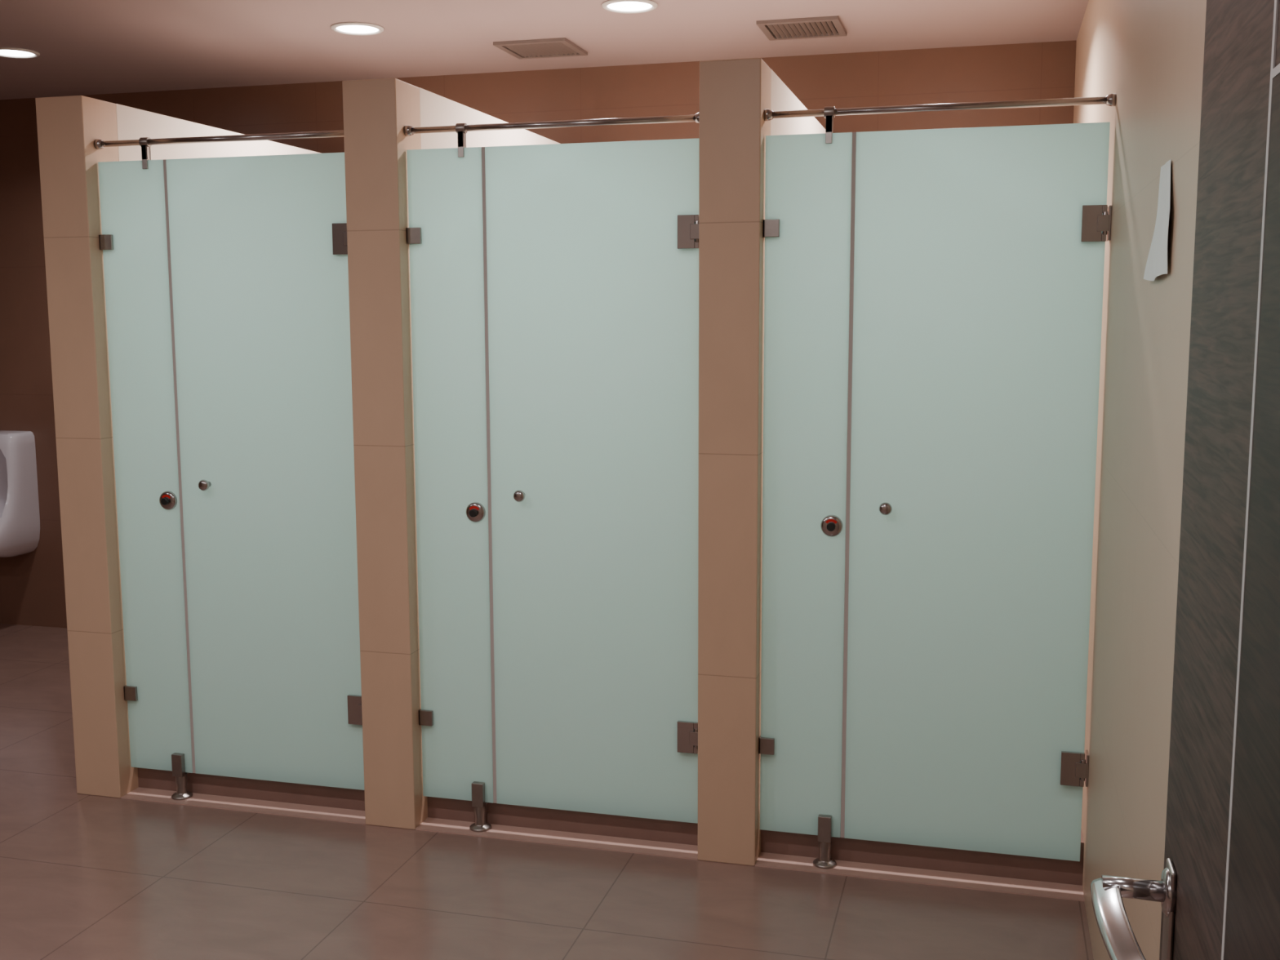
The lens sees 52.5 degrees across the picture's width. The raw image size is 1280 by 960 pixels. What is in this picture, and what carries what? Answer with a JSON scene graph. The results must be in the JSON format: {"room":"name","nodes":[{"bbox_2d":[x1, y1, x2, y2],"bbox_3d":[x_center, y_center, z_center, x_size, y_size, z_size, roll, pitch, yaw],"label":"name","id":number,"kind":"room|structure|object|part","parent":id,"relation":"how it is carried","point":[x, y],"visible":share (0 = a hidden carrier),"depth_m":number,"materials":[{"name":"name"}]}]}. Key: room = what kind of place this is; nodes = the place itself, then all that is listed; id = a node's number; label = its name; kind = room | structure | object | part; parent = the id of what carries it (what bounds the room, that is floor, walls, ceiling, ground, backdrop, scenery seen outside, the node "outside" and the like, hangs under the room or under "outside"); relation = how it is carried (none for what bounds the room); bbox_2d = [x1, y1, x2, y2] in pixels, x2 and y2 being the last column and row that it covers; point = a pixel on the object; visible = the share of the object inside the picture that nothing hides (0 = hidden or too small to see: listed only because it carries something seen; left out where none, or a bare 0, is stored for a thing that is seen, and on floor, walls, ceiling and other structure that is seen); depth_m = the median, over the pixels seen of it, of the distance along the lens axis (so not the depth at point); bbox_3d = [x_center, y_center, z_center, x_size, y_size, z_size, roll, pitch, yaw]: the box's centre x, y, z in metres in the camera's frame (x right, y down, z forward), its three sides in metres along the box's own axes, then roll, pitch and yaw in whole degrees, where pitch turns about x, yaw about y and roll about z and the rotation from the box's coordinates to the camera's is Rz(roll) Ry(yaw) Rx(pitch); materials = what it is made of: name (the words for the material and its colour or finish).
{"room":"public restroom","nodes":[
{"label":"public restroom","id":0,"kind":"room"},
{"bbox_2d":[115,103,321,161],"bbox_3d":[-1.548,-0.204,5.278,0.171,2.293,1.840,2,7,15],"label":"wall partition","id":1,"kind":"structure","parent":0,"point":[132,123],"depth_m":4.55,"materials":[{"name":"paint"}]},
{"bbox_2d":[137,767,364,810],"bbox_3d":[-1.035,0.889,5.240,0.901,0.130,1.913,2,7,15],"label":"floor","id":2,"kind":"structure","parent":1,"relation":"attached to","point":[235,787],"depth_m":4.32,"materials":[{"name":"brown tile"}]},
{"bbox_2d":[165,152,364,790],"bbox_3d":[-1.176,-0.004,4.121,0.648,2.004,0.072,2,7,15],"label":"glass","id":3,"kind":"object","parent":2,"relation":"on","point":[260,297],"depth_m":4.12,"materials":[{"name":"teal"}]},
{"bbox_2d":[163,159,195,773],"bbox_3d":[-1.492,-0.015,4.214,0.011,2.004,0.006,2,7,15],"label":"seal","id":4,"kind":"object","parent":3,"relation":"attached to","point":[164,160],"visible":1,"depth_m":4.21,"materials":[{"name":"beige"}]},
{"bbox_3d":[-1.395,0.016,4.166,0.036,0.036,0.039,2,7,15],"label":"knob","id":5,"kind":"part","parent":3,"relation":"part of","materials":[{"name":"silver metal"}]},
{"bbox_3d":[-0.898,-0.736,3.965,0.072,0.094,0.049,2,7,15],"label":"hinge","id":6,"kind":"part","parent":3,"relation":"part of","materials":[{"name":"metal"}]},
{"bbox_3d":[-0.892,0.732,4.150,0.072,0.094,0.049,2,7,15],"label":"hinge","id":7,"kind":"part","parent":3,"relation":"part of","materials":[{"name":"metal"}]},
{"bbox_2d":[419,87,559,149],"bbox_3d":[-0.511,-0.173,5.001,0.171,2.293,1.840,2,7,15],"label":"wall partition","id":8,"kind":"structure","parent":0,"point":[436,110],"depth_m":4.25,"materials":[{"name":"paint"}]},
{"bbox_2d":[426,796,697,845],"bbox_3d":[0.005,0.920,4.963,0.908,0.130,1.913,2,7,15],"label":"floor","id":9,"kind":"structure","parent":8,"relation":"attached to","point":[611,825],"depth_m":4.04,"materials":[{"name":"brown tile"}]},
{"bbox_2d":[484,137,699,823],"bbox_3d":[-0.136,0.027,3.844,0.655,2.004,0.072,2,7,15],"label":"glass","id":10,"kind":"object","parent":9,"relation":"on","point":[593,297],"depth_m":3.84,"materials":[{"name":"teal"}]},
{"bbox_2d":[481,146,496,803],"bbox_3d":[-0.456,0.016,3.938,0.011,2.004,0.006,2,7,15],"label":"seal","id":11,"kind":"object","parent":10,"relation":"attached to","point":[483,170],"visible":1,"depth_m":3.93,"materials":[{"name":"beige"}]},
{"bbox_3d":[-0.359,0.047,3.890,0.036,0.036,0.039,2,7,15],"label":"knob","id":12,"kind":"part","parent":10,"relation":"part of","materials":[{"name":"silver metal"}]},
{"bbox_3d":[0.150,0.763,3.872,0.072,0.094,0.049,2,7,15],"label":"hinge","id":13,"kind":"part","parent":10,"relation":"part of","materials":[{"name":"metal"}]},
{"bbox_3d":[0.145,-0.704,3.687,0.072,0.094,0.049,2,7,15],"label":"hinge","id":14,"kind":"part","parent":10,"relation":"part of","materials":[{"name":"silver metal"}]},
{"bbox_2d":[0,40,1076,627],"bbox_3d":[-1.192,-0.511,6.155,6.294,2.680,0.100,2,7,15],"label":"wall","id":15,"kind":"structure","parent":0,"point":[33,592],"depth_m":5.82,"materials":[{"name":"brown paint"}]},
{"bbox_2d":[0,430,39,557],"bbox_3d":[-3.318,0.082,6.586,0.360,0.640,0.320,2,7,15],"label":"urinal","id":16,"kind":"object","parent":15,"relation":"attached to","point":[20,516],"visible":1,"depth_m":6.59,"materials":[{"name":"white ceramic"}]},
{"bbox_2d":[0,0,1088,99],"bbox_3d":[-2.105,-1.464,2.628,6.294,0.100,7.100,2,7,15],"label":"ceiling","id":17,"kind":"structure","parent":0,"point":[84,47],"depth_m":5.01,"materials":[{"name":"paint"}]},
{"bbox_2d":[0,47,39,58],"bbox_3d":[-2.559,-1.744,5.304,0.196,0.009,0.196,2,7,15],"label":"recessed light","id":18,"kind":"object","parent":17,"relation":"in","point":[8,52],"visible":1,"depth_m":5.32,"materials":[{"name":"white"}]},
{"bbox_2d":[0,49,34,56],"bbox_3d":[-2.559,-1.747,5.303,0.158,0.002,0.158,2,7,15],"label":"diffuser","id":19,"kind":"object","parent":18,"relation":"attached to","point":[2,52],"depth_m":5.30,"materials":[{"name":"white plastic"}]},
{"bbox_2d":[330,22,383,35],"bbox_3d":[-1.063,-1.696,4.884,0.196,0.009,0.196,2,7,15],"label":"recessed light","id":20,"kind":"object","parent":17,"relation":"in","point":[360,28],"visible":1,"depth_m":4.87,"materials":[{"name":"white"}]},
{"bbox_2d":[336,25,378,33],"bbox_3d":[-1.063,-1.699,4.883,0.158,0.002,0.158,2,7,15],"label":"diffuser","id":21,"kind":"object","parent":20,"relation":"attached to","point":[340,28],"depth_m":4.89,"materials":[{"name":"white plastic"}]},
{"bbox_2d":[493,37,587,59],"bbox_3d":[-0.399,-1.744,5.251,0.300,0.011,0.300,2,7,15],"label":"ceiling air vent","id":22,"kind":"object","parent":17,"relation":"in","point":[561,46],"depth_m":5.23,"materials":[{"name":"white metal"}]},
{"bbox_2d":[601,0,657,13],"bbox_3d":[-0.036,-1.656,4.538,0.196,0.009,0.196,2,7,15],"label":"recessed light","id":23,"kind":"object","parent":17,"relation":"in","point":[627,6],"visible":1,"depth_m":4.54,"materials":[{"name":"white"}]},
{"bbox_2d":[607,1,652,11],"bbox_3d":[-0.036,-1.659,4.537,0.158,0.002,0.158,2,7,15],"label":"diffuser","id":24,"kind":"object","parent":23,"relation":"attached to","point":[611,6],"depth_m":4.54,"materials":[{"name":"white plastic"}]},
{"bbox_2d":[756,15,846,40],"bbox_3d":[0.614,-1.703,4.899,0.300,0.011,0.300,2,7,15],"label":"ceiling air vent","id":25,"kind":"object","parent":17,"relation":"in","point":[825,26],"depth_m":4.88,"materials":[{"name":"white metal"}]},
{"bbox_2d":[0,623,1093,959],"bbox_3d":[-2.095,1.294,2.976,6.294,0.100,7.100,2,7,15],"label":"floor","id":26,"kind":"structure","parent":0,"point":[83,877],"depth_m":3.60,"materials":[{"name":"tile"}]},
{"bbox_2d":[35,95,138,798],"bbox_3d":[-1.808,-0.082,4.315,0.172,2.293,0.170,2,7,15],"label":"pillar","id":27,"kind":"structure","parent":26,"relation":"on","point":[68,127],"depth_m":4.22,"materials":[{"name":"tile"}]},
{"bbox_2d":[97,159,192,773],"bbox_3d":[-1.617,-0.018,4.239,0.241,2.004,0.041,2,8,18],"label":"panel","id":28,"kind":"object","parent":27,"relation":"attached to","point":[133,242],"visible":1,"depth_m":4.24,"materials":[{"name":"teal glass"}]},
{"bbox_2d":[93,130,343,168],"bbox_3d":[-1.299,-1.025,4.033,0.900,0.100,0.032,2,7,15],"label":"header rail","id":29,"kind":"object","parent":27,"relation":"attached to","point":[145,143],"visible":0.84,"depth_m":4.04,"materials":[{"name":"silver metal"}]},
{"bbox_2d":[120,786,365,824],"bbox_3d":[-1.295,1.074,4.286,0.901,0.004,0.095,2,7,15],"label":"threshold","id":30,"kind":"object","parent":26,"relation":"on","point":[317,812],"depth_m":4.27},
{"bbox_2d":[171,752,192,799],"bbox_3d":[-1.538,0.988,4.350,0.068,0.152,0.068,2,7,15],"label":"support post","id":31,"kind":"object","parent":30,"relation":"on","point":[178,764],"depth_m":4.33,"materials":[{"name":"silver metal"}]},
{"bbox_2d":[342,78,427,829],"bbox_3d":[-0.772,-0.050,4.038,0.172,2.293,0.170,2,7,15],"label":"pillar","id":32,"kind":"structure","parent":26,"relation":"on","point":[376,112],"depth_m":3.95,"materials":[{"name":"tile"}]},
{"bbox_2d":[406,146,493,803],"bbox_3d":[-0.581,0.013,3.962,0.241,2.004,0.041,2,8,18],"label":"panel","id":33,"kind":"object","parent":32,"relation":"attached to","point":[445,231],"visible":1,"depth_m":3.96,"materials":[{"name":"teal"}]},
{"bbox_2d":[415,817,697,860],"bbox_3d":[-0.256,1.105,4.009,0.908,0.004,0.095,2,7,15],"label":"threshold","id":34,"kind":"object","parent":26,"relation":"on","point":[432,824],"depth_m":4.00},
{"bbox_2d":[469,781,491,831],"bbox_3d":[-0.502,1.019,4.073,0.068,0.152,0.068,2,7,15],"label":"support post","id":35,"kind":"object","parent":34,"relation":"on","point":[479,804],"depth_m":4.06,"materials":[{"name":"silver metal"}]},
{"bbox_2d":[697,57,771,866],"bbox_3d":[0.271,-0.019,3.760,0.172,2.293,0.170,2,7,15],"label":"pillar","id":36,"kind":"structure","parent":26,"relation":"on","point":[735,95],"depth_m":3.67,"materials":[{"name":"tile"}]},
{"bbox_2d":[403,112,699,157],"bbox_3d":[-0.260,-0.994,3.756,0.907,0.100,0.032,2,7,15],"label":"header rail","id":37,"kind":"object","parent":36,"relation":"attached to","point":[461,129],"visible":0.91,"depth_m":3.75,"materials":[{"name":"silver metal"}]},
{"bbox_2d":[758,132,852,837],"bbox_3d":[0.462,0.045,3.684,0.241,2.004,0.041,2,8,18],"label":"panel","id":38,"kind":"object","parent":36,"relation":"attached to","point":[806,223],"visible":1,"depth_m":3.68,"materials":[{"name":"teal glass"}]},
{"bbox_2d":[764,93,1115,143],"bbox_3d":[0.787,-0.962,3.476,0.915,0.100,0.032,2,7,15],"label":"header rail","id":39,"kind":"object","parent":36,"relation":"attached to","point":[828,113],"visible":1,"depth_m":3.47,"materials":[{"name":"silver metal"}]},
{"bbox_2d":[755,852,1084,901],"bbox_3d":[0.791,1.137,3.729,0.916,0.004,0.095,2,7,15],"label":"threshold","id":40,"kind":"object","parent":26,"relation":"on","point":[874,871],"depth_m":3.71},
{"bbox_2d":[813,814,836,868],"bbox_3d":[0.541,1.051,3.795,0.068,0.152,0.068,2,7,15],"label":"support post","id":41,"kind":"object","parent":40,"relation":"on","point":[824,821],"depth_m":3.78,"materials":[{"name":"silver metal"}]},
{"bbox_2d":[770,68,825,135],"bbox_3d":[0.532,-0.141,4.723,0.171,2.293,1.840,2,7,15],"label":"wall partition","id":42,"kind":"structure","parent":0,"point":[783,99],"depth_m":3.98,"materials":[{"name":"paint"}]},
{"bbox_2d":[1073,0,1206,959],"bbox_3d":[0.891,0.006,2.004,0.100,2.680,6.900,2,7,15],"label":"wall","id":43,"kind":"structure","parent":0,"point":[1149,54],"depth_m":2.62,"materials":[{"name":"paint"}]},
{"bbox_2d":[760,827,1084,885],"bbox_3d":[1.052,0.952,4.683,0.916,0.130,1.913,2,7,15],"label":"floor","id":44,"kind":"structure","parent":43,"relation":"attached to","point":[964,861],"depth_m":3.76,"materials":[{"name":"brown tile"}]},
{"bbox_2d":[844,122,1111,861],"bbox_3d":[0.911,0.059,3.564,0.662,2.004,0.072,2,7,15],"label":"glass","id":45,"kind":"object","parent":44,"relation":"on","point":[978,304],"depth_m":3.56,"materials":[{"name":"teal"}]},
{"bbox_2d":[840,132,856,837],"bbox_3d":[0.587,0.048,3.659,0.011,2.004,0.006,2,7,15],"label":"seal","id":46,"kind":"object","parent":45,"relation":"attached to","point":[854,134],"visible":1,"depth_m":3.65,"materials":[{"name":"beige"}]},
{"bbox_3d":[0.684,0.079,3.611,0.036,0.036,0.039,2,7,15],"label":"knob","id":47,"kind":"part","parent":45,"relation":"part of","materials":[{"name":"silver metal"}]},
{"bbox_3d":[1.201,0.795,3.591,0.072,0.094,0.049,2,7,15],"label":"hinge","id":48,"kind":"part","parent":45,"relation":"part of","materials":[{"name":"metal"}]},
{"bbox_3d":[1.196,-0.672,3.406,0.072,0.094,0.049,2,7,15],"label":"hinge","id":49,"kind":"part","parent":45,"relation":"part of","materials":[{"name":"metal"}]},
{"bbox_2d":[1143,159,1170,280],"bbox_3d":[0.936,-0.464,2.345,0.010,0.204,0.311,2,7,15],"label":"paper notice","id":50,"kind":"object","parent":43,"relation":"attached to","point":[1157,261],"visible":1,"depth_m":2.31,"materials":[{"name":"white paper"}]},
{"bbox_2d":[1159,0,1279,959],"bbox_3d":[0.486,0.412,0.991,0.042,2.110,0.950,2,7,15],"label":"door leaf","id":51,"kind":"structure","parent":43,"relation":"in","point":[1237,44],"depth_m":1.20,"materials":[{"name":"brown wood"}]},
{"bbox_2d":[1160,867,1176,916],"bbox_3d":[0.563,0.440,1.386,0.011,0.050,0.050,2,7,15],"label":"rosette","id":52,"kind":"object","parent":51,"relation":"attached to","point":[1169,903],"visible":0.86,"depth_m":1.37,"materials":[{"name":"silver metal"}]},
{"bbox_2d":[1101,875,1163,902],"bbox_3d":[0.530,0.439,1.395,0.064,0.022,0.022,2,7,15],"label":"lever neck","id":53,"kind":"object","parent":52,"relation":"attached to","point":[1130,887],"visible":0.91,"depth_m":1.39,"materials":[{"name":"silver metal"}]},
{"bbox_2d":[1090,875,1146,959],"bbox_3d":[0.488,0.456,1.333,0.034,0.028,0.178,1,7,11],"label":"grip","id":54,"kind":"object","parent":53,"relation":"attached to","point":[1120,942],"visible":0.99,"depth_m":1.32,"materials":[{"name":"silver metal"}]},
{"bbox_2d":[1161,857,1177,959],"bbox_3d":[0.566,0.519,1.395,0.006,0.220,0.044,2,7,15],"label":"backplate","id":55,"kind":"object","parent":51,"relation":"attached to","point":[1168,922],"visible":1,"depth_m":1.37,"materials":[{"name":"metal"}]},
{"bbox_2d":[1221,0,1279,959],"bbox_3d":[0.464,0.413,0.988,0.002,2.106,0.232,2,7,15],"label":"inlay","id":56,"kind":"object","parent":51,"relation":"attached to","point":[1275,71],"visible":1,"depth_m":1.04,"materials":[{"name":"silver metal"}]},
{"bbox_2d":[1223,73,1279,959],"bbox_3d":[0.463,0.577,1.004,0.002,1.760,0.222,2,7,15],"label":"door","id":57,"kind":"structure","parent":51,"relation":"attached to","point":[1252,927],"depth_m":0.98,"materials":[{"name":"brown wood"}]}
]}

